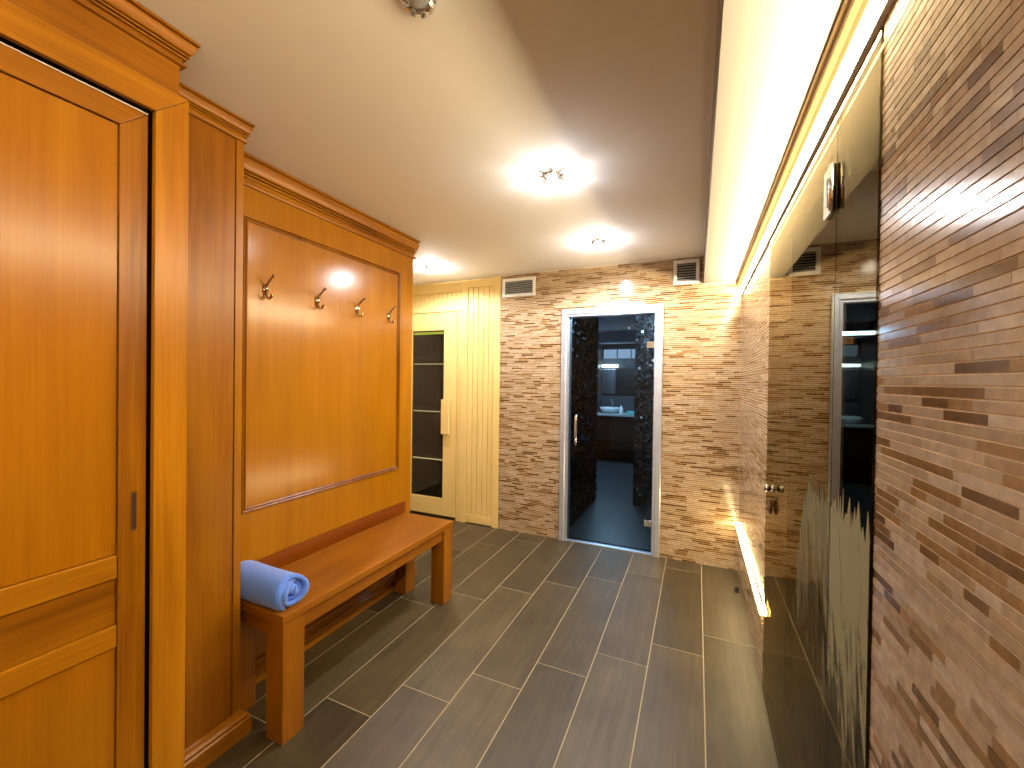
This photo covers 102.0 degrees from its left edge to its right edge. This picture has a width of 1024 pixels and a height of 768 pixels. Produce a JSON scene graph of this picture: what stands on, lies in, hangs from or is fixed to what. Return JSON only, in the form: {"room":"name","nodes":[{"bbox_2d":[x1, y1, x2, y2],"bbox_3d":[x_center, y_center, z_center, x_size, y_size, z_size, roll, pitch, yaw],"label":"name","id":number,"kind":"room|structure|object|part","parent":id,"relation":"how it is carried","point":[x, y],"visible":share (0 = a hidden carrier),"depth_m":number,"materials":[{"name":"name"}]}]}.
{"room":"changing room","nodes":[
{"label":"changing room","id":0,"kind":"room"},
{"bbox_2d":[135,0,717,284],"bbox_3d":[-0.394,-1.066,1.224,4.950,0.080,5.518,1,1,24],"label":"ceiling","id":1,"kind":"structure","parent":0,"point":[444,128],"depth_m":1.56,"materials":[{"name":"beige paint"}]},
{"bbox_2d":[400,0,436,18],"bbox_3d":[-0.250,-1.010,1.095,0.100,0.026,0.100,1,1,24],"label":"recessed light","id":2,"kind":"object","parent":1,"relation":"in","point":[419,7],"visible":1,"depth_m":1.11,"materials":[{"name":"silver metal"}]},
{"bbox_2d":[424,265,435,270],"bbox_3d":[-0.737,-1.038,3.724,0.100,0.026,0.100,1,1,24],"label":"recessed light","id":3,"kind":"object","parent":1,"relation":"in","point":[428,267],"visible":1,"depth_m":3.70,"materials":[{"name":"silver metal"}]},
{"bbox_2d":[542,171,562,183],"bbox_3d":[0.199,-1.012,2.038,0.100,0.026,0.100,1,1,24],"label":"recessed light","id":4,"kind":"object","parent":1,"relation":"in","point":[552,176],"visible":1,"depth_m":2.02,"materials":[{"name":"silver metal"}]},
{"bbox_2d":[591,239,604,245],"bbox_3d":[0.620,-1.014,2.980,0.100,0.026,0.100,1,1,24],"label":"recessed light","id":5,"kind":"object","parent":1,"relation":"in","point":[595,241],"visible":1,"depth_m":2.96,"materials":[{"name":"silver metal"}]},
{"bbox_2d":[704,0,842,282],"bbox_3d":[0.570,-0.898,0.794,0.295,0.222,5.318,1,1,24],"label":"ceiling recess","id":6,"kind":"structure","parent":1,"relation":"attached to","point":[768,53],"depth_m":1.16,"materials":[{"name":"paint"}]},
{"bbox_2d":[410,510,490,526],"bbox_3d":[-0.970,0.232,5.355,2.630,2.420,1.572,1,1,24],"label":"baseboard","id":7,"kind":"structure","parent":0,"point":[411,511],"depth_m":4.44,"materials":[{"name":"brown wood"}]},
{"bbox_2d":[412,276,500,527],"bbox_3d":[-0.791,0.169,4.363,1.503,2.448,0.094,1,1,24],"label":"sauna front","id":8,"kind":"structure","parent":0,"point":[477,302],"depth_m":4.13,"materials":[{"name":"yellow wood"}]},
{"bbox_2d":[410,312,457,517],"bbox_3d":[-0.886,0.309,4.361,0.696,2.104,0.084,1,1,24],"label":"door","id":9,"kind":"structure","parent":8,"relation":"attached to","point":[434,335],"depth_m":4.35,"materials":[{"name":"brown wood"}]},
{"bbox_3d":[-0.903,1.273,4.395,0.407,0.175,0.039,1,1,24],"label":"rail","id":10,"kind":"part","parent":9,"relation":"part of","materials":[{"name":"brown wood"}]},
{"bbox_3d":[-0.890,0.313,4.388,0.407,1.746,0.006,1,1,24],"label":"glass pane","id":11,"kind":"part","parent":9,"relation":"part of","materials":[{"name":"black glass"}]},
{"bbox_3d":[-0.877,-0.652,4.379,0.407,0.182,0.039,1,1,24],"label":"rail","id":12,"kind":"part","parent":9,"relation":"part of","materials":[{"name":"brown wood"}]},
{"bbox_3d":[-0.682,0.337,4.236,0.096,0.356,0.022,1,1,24],"label":"handle","id":13,"kind":"part","parent":9,"relation":"part of","materials":[{"name":"brown wood"}]},
{"bbox_3d":[-0.989,-0.783,4.412,1.053,0.065,0.024,1,1,24],"label":"rail","id":14,"kind":"part","parent":8,"relation":"part of","materials":[{"name":"brown wood"}]},
{"bbox_3d":[-0.986,-0.983,4.411,1.053,0.075,0.024,1,1,24],"label":"rail","id":15,"kind":"part","parent":8,"relation":"part of","materials":[{"name":"brown wood"}]},
{"bbox_3d":[-0.486,0.175,4.189,0.073,2.447,0.026,1,1,24],"label":"door post","id":16,"kind":"part","parent":8,"relation":"part of","materials":[{"name":"brown wood"}]},
{"bbox_3d":[-0.333,1.351,4.125,0.292,0.076,0.024,1,1,24],"label":"rail","id":17,"kind":"part","parent":8,"relation":"part of","materials":[{"name":"brown wood"}]},
{"bbox_3d":[-0.301,-0.998,4.105,0.292,0.074,0.024,1,1,24],"label":"rail","id":18,"kind":"part","parent":8,"relation":"part of","materials":[{"name":"brown wood"}]},
{"bbox_2d":[206,513,778,767],"bbox_3d":[-0.992,1.445,1.453,3.750,0.060,5.438,1,1,24],"label":"floor","id":19,"kind":"structure","parent":0,"point":[543,652],"depth_m":2.05,"materials":[{"name":"grey tile"}]},
{"bbox_2d":[0,0,200,767],"bbox_3d":[-1.628,0.186,0.956,0.954,2.448,1.117,1,1,24],"label":"door frame","id":20,"kind":"structure","parent":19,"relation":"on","point":[121,49],"depth_m":1.21,"materials":[{"name":"brown wood"}]},
{"bbox_2d":[0,41,147,767],"bbox_3d":[-1.263,0.317,0.788,0.038,2.183,0.918,1,1,24],"label":"door","id":21,"kind":"structure","parent":20,"relation":"attached to","point":[74,154],"depth_m":1.06,"materials":[{"name":"brown wood"}]},
{"bbox_3d":[-1.270,0.601,0.793,0.029,0.126,0.786,1,1,24],"label":"panel","id":22,"kind":"part","parent":21,"relation":"part of","materials":[{"name":"brown wood"}]},
{"bbox_3d":[-1.276,1.011,0.796,0.029,0.566,0.786,1,1,24],"label":"panel","id":23,"kind":"part","parent":21,"relation":"part of","materials":[{"name":"brown wood"}]},
{"bbox_3d":[-1.268,0.696,0.792,0.036,0.060,0.786,1,1,24],"label":"rail","id":24,"kind":"part","parent":21,"relation":"part of","materials":[{"name":"brown wood"}]},
{"bbox_3d":[-1.266,0.504,0.791,0.036,0.063,0.786,1,1,24],"label":"rail","id":25,"kind":"part","parent":21,"relation":"part of","materials":[{"name":"brown wood"}]},
{"bbox_3d":[-1.260,-0.120,0.787,0.029,1.181,0.786,1,1,24],"label":"panel","id":26,"kind":"part","parent":21,"relation":"part of","materials":[{"name":"brown wood"}]},
{"bbox_3d":[-1.249,-0.742,0.779,0.036,0.060,0.916,1,1,24],"label":"rail","id":27,"kind":"part","parent":21,"relation":"part of","materials":[{"name":"brown wood"}]},
{"bbox_3d":[-1.269,-0.992,0.793,0.204,0.080,1.117,1,1,24],"label":"cornice","id":28,"kind":"part","parent":20,"relation":"part of","materials":[{"name":"brown wood"}]},
{"bbox_2d":[180,82,254,767],"bbox_3d":[-1.461,0.182,1.679,0.770,2.448,0.330,1,1,24],"label":"wall panel","id":29,"kind":"object","parent":19,"relation":"on","point":[215,721],"visible":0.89,"depth_m":1.56,"materials":[{"name":"brown wood"}]},
{"bbox_3d":[-1.156,0.189,1.509,0.008,2.446,0.268,1,1,24],"label":"panel","id":30,"kind":"part","parent":29,"relation":"part of","materials":[{"name":"brown wood"}]},
{"bbox_3d":[-1.201,-0.998,1.558,0.226,0.078,0.327,1,1,24],"label":"cornice","id":31,"kind":"part","parent":29,"relation":"part of","materials":[{"name":"brown wood"}]},
{"bbox_2d":[241,151,419,683],"bbox_3d":[-1.048,0.181,2.424,0.156,2.448,1.424,1,1,24],"label":"wood panelling","id":32,"kind":"object","parent":19,"relation":"on","point":[327,391],"visible":0.67,"depth_m":2.28,"materials":[{"name":"brown wood"}]},
{"bbox_2d":[263,274,275,299],"bbox_3d":[-1.154,-0.462,1.976,0.066,0.119,0.031,1,1,24],"label":"coat hook","id":33,"kind":"object","parent":32,"relation":"attached to","point":[265,286],"visible":1,"depth_m":1.98,"materials":[{"name":"gold metal"}]},
{"bbox_3d":[-1.176,-0.455,1.986,0.018,0.052,0.031,1,1,24],"label":"plate","id":34,"kind":"part","parent":33,"relation":"part of","materials":[{"name":"gold metal"}]},
{"bbox_2d":[315,287,326,309],"bbox_3d":[-1.033,-0.463,2.248,0.066,0.119,0.031,1,1,24],"label":"coat hook","id":35,"kind":"object","parent":32,"relation":"attached to","point":[317,298],"visible":1,"depth_m":2.25,"materials":[{"name":"gold metal"}]},
{"bbox_3d":[-1.006,-0.089,2.388,0.014,1.365,1.096,1,1,24],"label":"frame moulding","id":36,"kind":"part","parent":32,"relation":"part of","materials":[{"name":"brown wood"}]},
{"bbox_3d":[-1.032,-0.975,2.415,0.156,0.135,1.423,1,1,24],"label":"cornice","id":37,"kind":"part","parent":32,"relation":"part of","materials":[{"name":"brown wood"}]},
{"bbox_3d":[-1.063,1.355,2.435,0.156,0.100,1.423,1,1,24],"label":"baseboard","id":38,"kind":"part","parent":32,"relation":"part of","materials":[{"name":"brown wood"}]},
{"bbox_2d":[355,297,365,316],"bbox_3d":[-0.916,-0.464,2.510,0.066,0.119,0.031,1,1,24],"label":"coat hook","id":39,"kind":"object","parent":32,"relation":"attached to","point":[357,308],"visible":1,"depth_m":2.51,"materials":[{"name":"gold metal"}]},
{"bbox_2d":[387,305,396,322],"bbox_3d":[-0.799,-0.464,2.771,0.066,0.119,0.031,1,1,24],"label":"coat hook","id":40,"kind":"object","parent":32,"relation":"attached to","point":[395,306],"visible":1,"depth_m":2.77,"materials":[{"name":"gold metal"}]},
{"bbox_2d":[240,501,452,745],"bbox_3d":[-0.833,1.124,2.279,0.442,0.572,1.272,1,1,24],"label":"bench","id":41,"kind":"object","parent":19,"relation":"on","point":[339,563],"visible":0.82,"depth_m":2.00,"materials":[{"name":"brown wood"}]},
{"bbox_3d":[-1.187,1.171,1.799,0.090,0.476,0.098,1,1,24],"label":"leg","id":42,"kind":"part","parent":41,"relation":"part of","materials":[{"name":"brown wood"}]},
{"bbox_2d":[240,560,308,610],"bbox_3d":[-1.032,0.839,1.740,0.348,0.121,0.155,1,1,24],"label":"rolled towel","id":43,"kind":"object","parent":41,"relation":"on","point":[271,587],"visible":0.93,"depth_m":1.68,"materials":[{"name":"blue fabric"}]},
{"bbox_3d":[-0.918,1.176,1.679,0.098,0.476,0.098,1,1,24],"label":"leg","id":44,"kind":"part","parent":41,"relation":"part of","materials":[{"name":"brown wood"}]},
{"bbox_3d":[-1.024,0.881,2.366,0.013,0.094,1.268,1,1,24],"label":"rail","id":45,"kind":"part","parent":41,"relation":"part of","materials":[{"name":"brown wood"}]},
{"bbox_3d":[-0.817,0.917,2.249,0.394,0.035,1.231,1,1,24],"label":"seat","id":46,"kind":"part","parent":41,"relation":"part of","materials":[{"name":"brown wood"}]},
{"bbox_3d":[-0.729,1.169,2.826,0.090,0.476,0.098,1,1,24],"label":"leg","id":47,"kind":"part","parent":41,"relation":"part of","materials":[{"name":"brown wood"}]},
{"bbox_3d":[-0.459,1.173,2.706,0.098,0.476,0.098,1,1,24],"label":"leg","id":48,"kind":"part","parent":41,"relation":"part of","materials":[{"name":"brown wood"}]},
{"bbox_2d":[569,317,598,527],"bbox_3d":[0.731,0.228,4.509,0.147,2.369,1.384,1,1,24],"label":"wall","id":49,"kind":"structure","parent":0,"point":[585,335],"depth_m":4.51,"materials":[{"name":"black tile"}]},
{"bbox_2d":[568,456,651,551],"bbox_3d":[1.778,1.446,5.683,2.140,0.060,4.378,1,1,24],"label":"floor","id":50,"kind":"structure","parent":0,"point":[613,519],"depth_m":4.50,"materials":[{"name":"tile"}]},
{"bbox_2d":[596,343,634,458],"bbox_3d":[1.793,0.236,5.674,2.144,2.360,4.377,1,1,24],"label":"wall","id":51,"kind":"structure","parent":0,"point":[605,448],"depth_m":7.86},
{"bbox_2d":[602,365,617,366],"bbox_3d":[1.863,-0.341,7.865,0.300,0.050,0.114,1,1,24],"label":"lamp","id":52,"kind":"object","parent":51,"relation":"attached to","point":[602,365],"visible":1,"depth_m":7.81,"materials":[{"name":"white plastic"}]},
{"bbox_2d":[596,399,633,441],"bbox_3d":[2.086,0.648,7.481,1.070,0.714,0.639,1,1,24],"label":"vanity","id":53,"kind":"object","parent":51,"relation":"attached to","point":[612,425],"visible":0.7,"depth_m":7.31,"materials":[{"name":"wood"}]},
{"bbox_2d":[597,411,633,416],"bbox_3d":[2.087,0.551,7.480,1.070,0.036,0.639,1,1,24],"label":"countertop","id":54,"kind":"structure","parent":53,"relation":"on","point":[601,413],"depth_m":7.30,"materials":[{"name":"stone"}]},
{"bbox_2d":[600,407,619,412],"bbox_3d":[1.800,0.478,7.608,0.380,0.100,0.380,1,1,24],"label":"basin","id":55,"kind":"object","parent":54,"relation":"in","point":[603,409],"depth_m":7.48,"materials":[{"name":"white ceramic"}]},
{"bbox_2d":[619,405,622,413],"bbox_3d":[1.937,0.457,7.350,0.070,0.150,0.069,1,1,24],"label":"toiletry bottle","id":56,"kind":"object","parent":54,"relation":"on","point":[621,407],"visible":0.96,"depth_m":7.32,"materials":[{"name":"white plastic"}]},
{"bbox_2d":[602,368,634,393],"bbox_3d":[2.023,-0.059,7.816,0.640,0.480,0.034,1,1,24],"label":"mirror","id":57,"kind":"object","parent":51,"relation":"attached to","point":[618,380],"visible":0.8,"depth_m":7.80,"materials":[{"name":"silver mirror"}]},
{"bbox_3d":[1.848,-0.052,7.897,0.255,0.460,0.029,1,1,24],"label":"mirror pane","id":58,"kind":"part","parent":57,"relation":"part of","materials":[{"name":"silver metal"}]},
{"bbox_3d":[2.142,-0.057,7.763,0.380,0.480,0.034,1,1,24],"label":"dark door","id":59,"kind":"part","parent":57,"relation":"part of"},
{"bbox_2d":[603,348,634,359],"bbox_3d":[2.119,-0.567,7.802,0.810,0.220,0.019,1,1,24],"label":"window","id":60,"kind":"structure","parent":51,"relation":"in","point":[608,353],"depth_m":7.84,"materials":[{"name":"glass"}]},
{"bbox_3d":[1.874,-0.572,7.903,0.240,0.170,0.004,1,1,24],"label":"pane","id":61,"kind":"part","parent":60,"relation":"part of","materials":[{"name":"glass"}]},
{"bbox_3d":[2.111,-0.567,7.797,0.240,0.170,0.004,1,1,24],"label":"pane","id":62,"kind":"part","parent":60,"relation":"part of","materials":[{"name":"glass"}]},
{"bbox_2d":[598,316,635,331],"bbox_3d":[1.811,-0.974,5.662,2.140,0.060,4.378,1,1,24],"label":"ceiling","id":63,"kind":"structure","parent":0,"point":[620,323],"depth_m":6.61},
{"bbox_2d":[598,331,634,343],"bbox_3d":[2.270,-0.851,7.553,1.440,0.195,0.349,1,1,24],"label":"beam","id":64,"kind":"structure","parent":63,"relation":"attached to","point":[620,337],"depth_m":7.54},
{"bbox_2d":[498,256,741,569],"bbox_3d":[0.881,0.196,3.626,2.150,2.450,0.102,1,1,24],"label":"wall","id":65,"kind":"structure","parent":0,"point":[702,322],"depth_m":3.40,"materials":[{"name":"tile"}]},
{"bbox_2d":[502,276,535,297],"bbox_3d":[0.062,-0.916,3.926,0.340,0.176,0.017,1,1,24],"label":"air vent","id":66,"kind":"object","parent":65,"relation":"in","point":[524,286],"visible":1,"depth_m":3.92,"materials":[{"name":"white plastic"}]},
{"bbox_2d":[558,304,663,557],"bbox_3d":[0.846,0.380,3.610,0.866,2.083,0.156,1,1,24],"label":"door","id":67,"kind":"structure","parent":65,"relation":"in","point":[657,310],"depth_m":3.60,"materials":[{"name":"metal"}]},
{"bbox_3d":[0.572,0.407,3.682,0.023,0.277,0.066,1,1,24],"label":"pull handle","id":68,"kind":"part","parent":67,"relation":"part of","materials":[{"name":"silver metal"}]},
{"bbox_2d":[673,258,699,284],"bbox_3d":[1.401,-0.899,3.329,0.196,0.196,0.017,1,1,24],"label":"air vent","id":69,"kind":"object","parent":65,"relation":"in","point":[684,271],"visible":1,"depth_m":3.33,"materials":[{"name":"white plastic"}]},
{"bbox_2d":[633,315,654,507],"bbox_3d":[1.929,0.242,4.656,1.065,2.369,0.125,1,1,24],"label":"wall","id":70,"kind":"structure","parent":0,"point":[645,324],"depth_m":4.80,"materials":[{"name":"black tile"}]},
{"bbox_2d":[737,0,1023,767],"bbox_3d":[0.725,0.218,0.782,0.082,2.450,5.418,1,1,24],"label":"wall","id":71,"kind":"structure","parent":0,"point":[947,687],"depth_m":0.56,"materials":[{"name":"tile"}]},
{"bbox_2d":[736,521,763,616],"bbox_3d":[1.453,1.074,2.568,0.018,0.034,1.358,1,1,24],"label":"led strip","id":72,"kind":"object","parent":71,"relation":"attached to","point":[749,567],"visible":0.93,"depth_m":2.32,"materials":[{"name":"plastic"}]},
{"bbox_2d":[762,111,838,767],"bbox_3d":[0.968,0.383,1.476,0.044,2.092,1.016,1,1,24],"label":"door","id":73,"kind":"structure","parent":71,"relation":"in","point":[797,487],"depth_m":1.29,"materials":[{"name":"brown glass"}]},
{"bbox_3d":[1.087,0.440,1.755,0.036,0.030,0.030,1,1,24],"label":"knob","id":74,"kind":"part","parent":73,"relation":"part of","materials":[{"name":"silver metal"}]},
{"bbox_2d":[736,0,871,288],"bbox_3d":[0.659,-0.755,0.753,0.043,0.060,5.316,1,1,24],"label":"trim","id":75,"kind":"structure","parent":71,"relation":"attached to","point":[851,14],"depth_m":1.11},
{"bbox_2d":[739,0,893,294],"bbox_3d":[0.674,-0.696,0.756,0.020,0.046,5.294,1,1,24],"label":"led strip","id":76,"kind":"object","parent":71,"relation":"attached to","point":[878,10],"visible":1,"depth_m":1.02,"materials":[{"name":"plastic"}]},
{"bbox_2d":[826,27,884,767],"bbox_3d":[0.731,0.387,0.888,0.021,2.102,0.255,1,1,24],"label":"fixed glass panel","id":77,"kind":"object","parent":71,"relation":"attached to","point":[859,202],"visible":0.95,"depth_m":0.86,"materials":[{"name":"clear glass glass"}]}
]}

